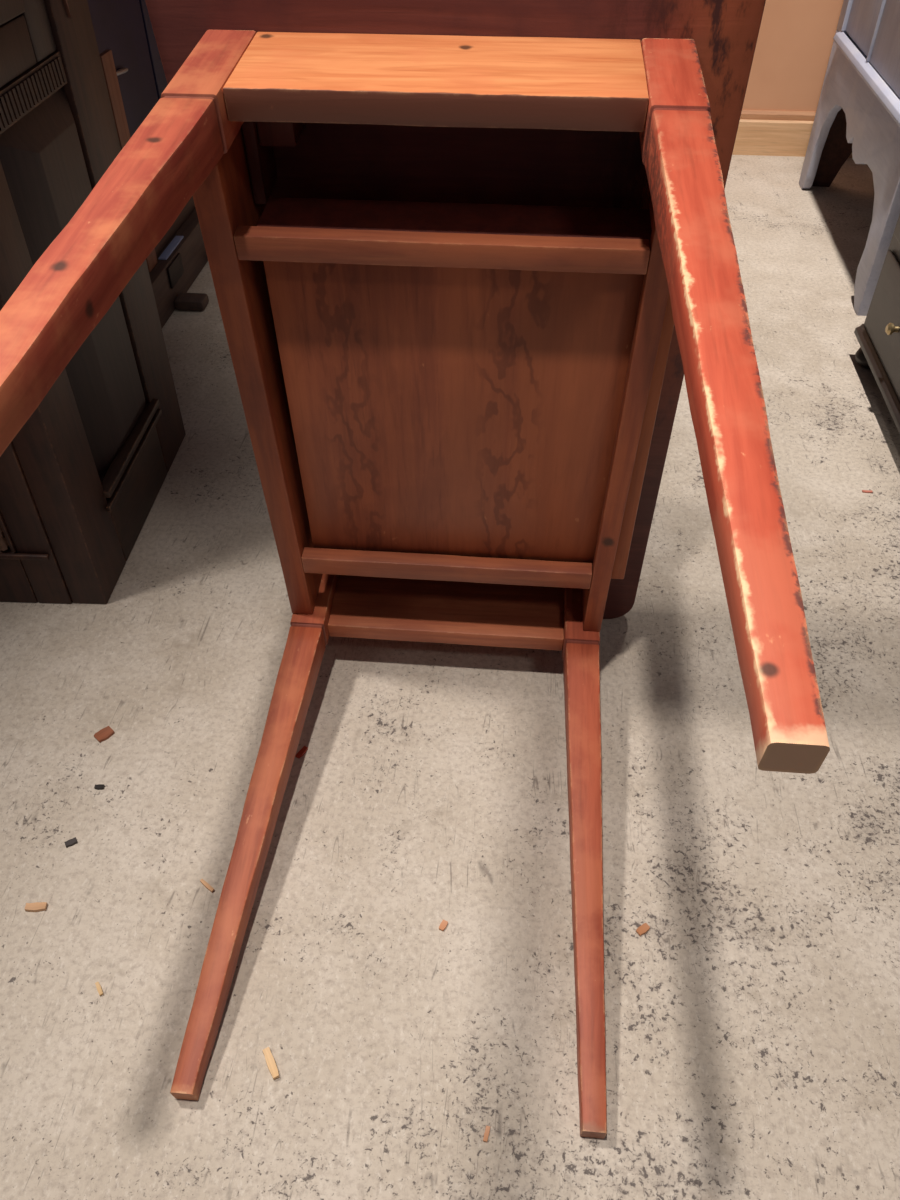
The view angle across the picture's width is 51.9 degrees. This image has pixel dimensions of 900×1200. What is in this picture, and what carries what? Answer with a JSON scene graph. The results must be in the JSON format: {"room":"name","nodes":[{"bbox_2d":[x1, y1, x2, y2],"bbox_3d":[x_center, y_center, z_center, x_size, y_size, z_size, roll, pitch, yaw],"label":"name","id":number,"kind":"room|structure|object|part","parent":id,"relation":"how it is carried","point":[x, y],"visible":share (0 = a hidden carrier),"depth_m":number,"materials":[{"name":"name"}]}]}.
{"room":"furniture workshop","nodes":[
{"label":"furniture workshop","id":0,"kind":"room"},
{"bbox_2d":[0,155,899,1199],"bbox_3d":[-0.007,0.146,1.409,6.400,0.100,4.930,3,43,4],"label":"floor","id":1,"kind":"structure","parent":0,"point":[753,1028],"depth_m":1.14,"materials":[{"name":"paint"}]},
{"bbox_2d":[25,902,47,911],"bbox_3d":[-0.491,0.364,1.095,0.024,0.005,0.011,-3,43,-3],"label":"chip","id":2,"kind":"object","parent":1,"relation":"on","point":[37,906],"visible":1,"depth_m":1.09,"materials":[{"name":"beige wood"}]},
{"bbox_2d":[65,837,77,847],"bbox_3d":[-0.476,0.304,1.160,0.014,0.004,0.009,-21,47,-21],"label":"crumb","id":3,"kind":"object","parent":1,"relation":"on","point":[71,842],"visible":1,"depth_m":1.16,"materials":[{"name":"brown wood"}]},
{"bbox_2d":[0,0,185,603],"bbox_3d":[-1.009,-0.632,1.255,0.960,1.250,0.510,2,43,2],"label":"cabinet","id":4,"kind":"object","parent":1,"relation":"on","point":[82,477],"visible":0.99,"depth_m":1.37,"materials":[{"name":"brown wood"}]},
{"bbox_3d":[-0.683,-0.298,1.216,0.022,0.588,0.021,2,43,2],"label":"rope moulding","id":5,"kind":"part","parent":4,"relation":"part of","materials":[{"name":"brown wood"}]},
{"bbox_3d":[-0.666,-0.295,1.216,0.006,0.592,0.017,2,43,2],"label":"moulding","id":6,"kind":"part","parent":4,"relation":"part of","materials":[{"name":"brown wood"}]},
{"bbox_3d":[-1.006,-0.051,1.470,0.687,0.104,0.022,2,43,2],"label":"rail","id":7,"kind":"part","parent":4,"relation":"part of","materials":[{"name":"brown wood"}]},
{"bbox_3d":[-0.665,-0.067,1.414,0.103,0.009,0.008,2,43,2],"label":"moulding","id":8,"kind":"part","parent":4,"relation":"part of","materials":[{"name":"brown wood"}]},
{"bbox_3d":[-0.577,-0.272,1.298,0.056,0.664,0.104,2,43,2],"label":"corner post","id":9,"kind":"part","parent":4,"relation":"part of","materials":[{"name":"brown wood"}]},
{"bbox_3d":[-0.578,-0.444,1.391,0.072,0.538,0.255,2,43,2],"label":"panel","id":10,"kind":"part","parent":4,"relation":"part of","materials":[{"name":"brown wood"}]},
{"bbox_3d":[-0.560,-0.745,1.378,0.058,1.250,0.134,2,43,2],"label":"corner post","id":11,"kind":"part","parent":4,"relation":"part of","materials":[{"name":"brown wood"}]},
{"bbox_3d":[-0.541,-0.262,1.562,0.022,0.012,0.286,2,43,2],"label":"moulding","id":12,"kind":"part","parent":4,"relation":"part of","materials":[{"name":"brown wood"}]},
{"bbox_3d":[-0.536,-0.244,1.575,0.008,0.010,0.298,2,43,2],"label":"moulding","id":13,"kind":"part","parent":4,"relation":"part of","materials":[{"name":"brown wood"}]},
{"bbox_3d":[-0.568,-0.198,1.615,0.056,0.125,0.260,2,43,2],"label":"rail","id":14,"kind":"part","parent":4,"relation":"part of","materials":[{"name":"brown wood"}]},
{"bbox_2d":[95,982,103,995],"bbox_3d":[-0.389,0.431,1.024,0.005,0.004,0.016,-24,48,-24],"label":"chip","id":15,"kind":"object","parent":1,"relation":"on","point":[98,986],"visible":1,"depth_m":1.02,"materials":[{"name":"beige wood"}]},
{"bbox_2d":[94,784,104,789],"bbox_3d":[-0.464,0.247,1.222,0.012,0.003,0.007,-1,43,-1],"label":"crumb","id":16,"kind":"object","parent":1,"relation":"on","point":[99,786],"visible":1,"depth_m":1.22,"materials":[{"name":"brown wood"}]},
{"bbox_2d":[94,726,114,741],"bbox_3d":[-0.482,0.187,1.287,0.020,0.004,0.024,33,52,30],"label":"chip","id":17,"kind":"object","parent":1,"relation":"on","point":[107,732],"visible":1,"depth_m":1.29,"materials":[{"name":"brown wood"}]},
{"bbox_2d":[87,0,208,327],"bbox_3d":[-1.021,-1.370,1.868,0.875,1.500,1.220,3,43,4],"label":"cabinet","id":18,"kind":"object","parent":1,"relation":"on","point":[124,28],"visible":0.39,"depth_m":2.14,"materials":[{"name":"blue paint"}]},
{"bbox_3d":[-0.708,-1.130,1.978,0.010,0.010,0.080,3,37,4],"label":"door pull","id":19,"kind":"part","parent":18,"relation":"part of","materials":[{"name":"silver metal"}]},
{"bbox_3d":[-0.736,-1.282,1.649,0.020,1.230,0.710,3,43,4],"label":"door","id":20,"kind":"part","parent":18,"relation":"part of","materials":[{"name":"blue paint"}]},
{"bbox_2d":[99,49,157,271],"bbox_3d":[-0.702,-0.947,2.024,0.012,0.445,0.058,3,43,4],"label":"plank","id":21,"kind":"object","parent":18,"relation":"on","point":[106,57],"visible":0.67,"depth_m":1.93,"materials":[{"name":"brown wood"}]},
{"bbox_3d":[-0.687,-1.672,2.069,0.020,1.230,0.420,3,43,4],"label":"door","id":22,"kind":"part","parent":18,"relation":"part of","materials":[{"name":"blue paint"}]},
{"bbox_2d":[158,236,183,259],"bbox_3d":[-0.681,-0.862,2.258,0.020,0.004,0.140,3,43,4],"label":"card","id":23,"kind":"object","parent":18,"relation":"on","point":[173,244],"visible":1,"depth_m":2.25,"materials":[{"name":"blue"}]},
{"bbox_3d":[-0.680,-0.840,2.319,0.040,0.110,1.220,3,43,4],"label":"board","id":24,"kind":"part","parent":18,"relation":"part of","materials":[{"name":"black wood"}]},
{"bbox_2d":[200,879,213,891],"bbox_3d":[-0.293,0.345,1.116,0.022,0.004,0.005,29,50,27],"label":"chip","id":25,"kind":"object","parent":1,"relation":"on","point":[210,888],"visible":1,"depth_m":1.11,"materials":[{"name":"beige wood"}]},
{"bbox_2d":[262,1047,279,1079],"bbox_3d":[-0.187,0.484,0.965,0.009,0.006,0.032,-20,46,-20],"label":"chip","id":26,"kind":"object","parent":1,"relation":"on","point":[271,1064],"visible":1,"depth_m":0.96,"materials":[{"name":"beige wood"}]},
{"bbox_2d":[296,746,307,758],"bbox_3d":[-0.203,0.208,1.264,0.008,0.004,0.020,23,47,23],"label":"chip","id":27,"kind":"object","parent":1,"relation":"on","point":[304,749],"visible":1,"depth_m":1.26,"materials":[{"name":"red wood"}]},
{"bbox_2d":[0,0,829,1138],"bbox_3d":[-0.028,-0.038,0.875,0.561,0.894,0.854,3,43,3],"label":"table","id":28,"kind":"object","parent":1,"relation":"on","point":[471,262],"visible":1,"depth_m":0.92,"materials":[{"name":"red wood"}]},
{"bbox_3d":[-0.237,-0.237,0.637,0.052,0.052,0.740,3,49,4],"label":"leg","id":29,"kind":"part","parent":28,"relation":"part of","materials":[{"name":"red wood"}]},
{"bbox_3d":[-0.222,0.215,1.163,0.055,0.048,0.740,3,49,4],"label":"leg","id":30,"kind":"part","parent":28,"relation":"part of","materials":[{"name":"red wood"}]},
{"bbox_3d":[0.011,-0.200,1.058,0.390,0.444,0.010,3,49,4],"label":"drawer","id":31,"kind":"part","parent":28,"relation":"part of","materials":[{"name":"brown wood"}]},
{"bbox_3d":[0.011,-0.366,0.899,0.391,0.012,0.062,3,49,4],"label":"drawer","id":32,"kind":"part","parent":28,"relation":"part of","materials":[{"name":"brown wood"}]},
{"bbox_3d":[0.163,0.237,1.139,0.048,0.048,0.740,3,49,4],"label":"leg","id":33,"kind":"part","parent":28,"relation":"part of","materials":[{"name":"red wood"}]},
{"bbox_3d":[0.197,-0.173,1.035,0.033,0.642,0.021,3,49,4],"label":"drawer rail","id":34,"kind":"part","parent":28,"relation":"part of","materials":[{"name":"brown wood"}]},
{"bbox_3d":[0.220,-0.217,1.070,0.022,0.474,0.094,3,49,4],"label":"drawer","id":35,"kind":"part","parent":28,"relation":"part of","materials":[{"name":"brown wood"}]},
{"bbox_3d":[0.207,-0.261,1.111,0.033,0.642,0.015,3,49,4],"label":"drawer rail","id":36,"kind":"part","parent":28,"relation":"part of","materials":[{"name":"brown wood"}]},
{"bbox_3d":[0.166,-0.212,0.614,0.048,0.048,0.740,3,49,4],"label":"leg","id":37,"kind":"part","parent":28,"relation":"part of","materials":[{"name":"red wood"}]},
{"bbox_2d":[439,920,447,930],"bbox_3d":[-0.008,0.380,1.079,0.008,0.003,0.012,18,46,19],"label":"chip","id":38,"kind":"object","parent":1,"relation":"on","point":[443,925],"visible":1,"depth_m":1.08,"materials":[{"name":"beige wood"}]},
{"bbox_2d":[483,1125,489,1141],"bbox_3d":[0.036,0.530,0.917,0.005,0.004,0.014,10,44,10],"label":"chip","id":39,"kind":"object","parent":1,"relation":"on","point":[487,1130],"visible":1,"depth_m":0.92,"materials":[{"name":"brown wood"}]},
{"bbox_2d":[636,923,649,936],"bbox_3d":[0.225,0.384,1.075,0.016,0.004,0.010,-25,49,-25],"label":"chip","id":40,"kind":"object","parent":1,"relation":"on","point":[644,928],"visible":1,"depth_m":1.07,"materials":[{"name":"brown wood"}]},
{"bbox_2d":[799,0,899,315],"bbox_3d":[1.241,-1.334,2.235,0.440,0.950,0.932,5,43,5],"label":"sideboard","id":41,"kind":"object","parent":1,"relation":"on","point":[858,111],"visible":0.94,"depth_m":2.28,"materials":[{"name":"blue paint"}]},
{"bbox_3d":[1.028,-1.283,2.266,0.020,0.032,0.857,5,43,5],"label":"moulding","id":42,"kind":"part","parent":41,"relation":"part of","materials":[{"name":"blue paint"}]},
{"bbox_3d":[1.028,-1.364,1.948,0.026,0.517,0.500,5,43,5],"label":"door","id":43,"kind":"part","parent":41,"relation":"part of","materials":[{"name":"blue paint"}]},
{"bbox_2d":[862,490,872,492],"bbox_3d":[0.771,-0.201,1.707,0.018,0.003,0.006,3,43,4],"label":"chip","id":44,"kind":"object","parent":1,"relation":"on","point":[864,491],"visible":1,"depth_m":1.71,"materials":[{"name":"brown wood"}]},
{"bbox_2d":[854,214,899,433],"bbox_3d":[1.078,-0.560,1.509,0.480,0.800,0.816,4,43,5],"label":"cabinet","id":45,"kind":"object","parent":1,"relation":"on","point":[878,338],"visible":1,"depth_m":1.88,"materials":[{"name":"black paint"}]},
{"bbox_3d":[1.086,-0.312,1.737,0.464,0.022,0.816,4,43,5],"label":"moulding","id":46,"kind":"part","parent":45,"relation":"part of","materials":[{"name":"black paint"}]},
{"bbox_3d":[0.864,-0.407,1.683,0.006,0.164,0.760,4,43,5],"label":"drawer","id":47,"kind":"part","parent":45,"relation":"part of","materials":[{"name":"black paint"}]},
{"bbox_3d":[0.871,-0.533,1.819,0.021,0.023,0.024,4,43,5],"label":"knob","id":48,"kind":"part","parent":45,"relation":"part of","materials":[{"name":"gold metal"}]},
{"bbox_3d":[0.864,-0.577,1.526,0.006,0.238,0.760,4,43,5],"label":"drawer","id":49,"kind":"part","parent":45,"relation":"part of","materials":[{"name":"black paint"}]},
{"bbox_2d":[742,0,843,110],"bbox_3d":[0.209,-2.554,2.338,6.400,2.800,0.120,3,43,4],"label":"wall","id":50,"kind":"structure","parent":0,"point":[794,44],"depth_m":2.92,"materials":[{"name":"beige paint"}]},
{"bbox_2d":[740,110,815,120],"bbox_3d":[0.203,-1.644,3.091,6.400,0.026,0.013,3,43,4],"label":"trim","id":51,"kind":"structure","parent":50,"relation":"attached to","point":[745,114],"depth_m":3.03,"materials":[{"name":"beige wood"}]},
{"bbox_2d":[732,119,851,157],"bbox_3d":[0.203,-1.592,3.134,6.400,0.108,0.021,3,43,4],"label":"baseboard","id":52,"kind":"structure","parent":50,"relation":"attached to","point":[753,137],"depth_m":3.07,"materials":[{"name":"brown wood"}]}
]}

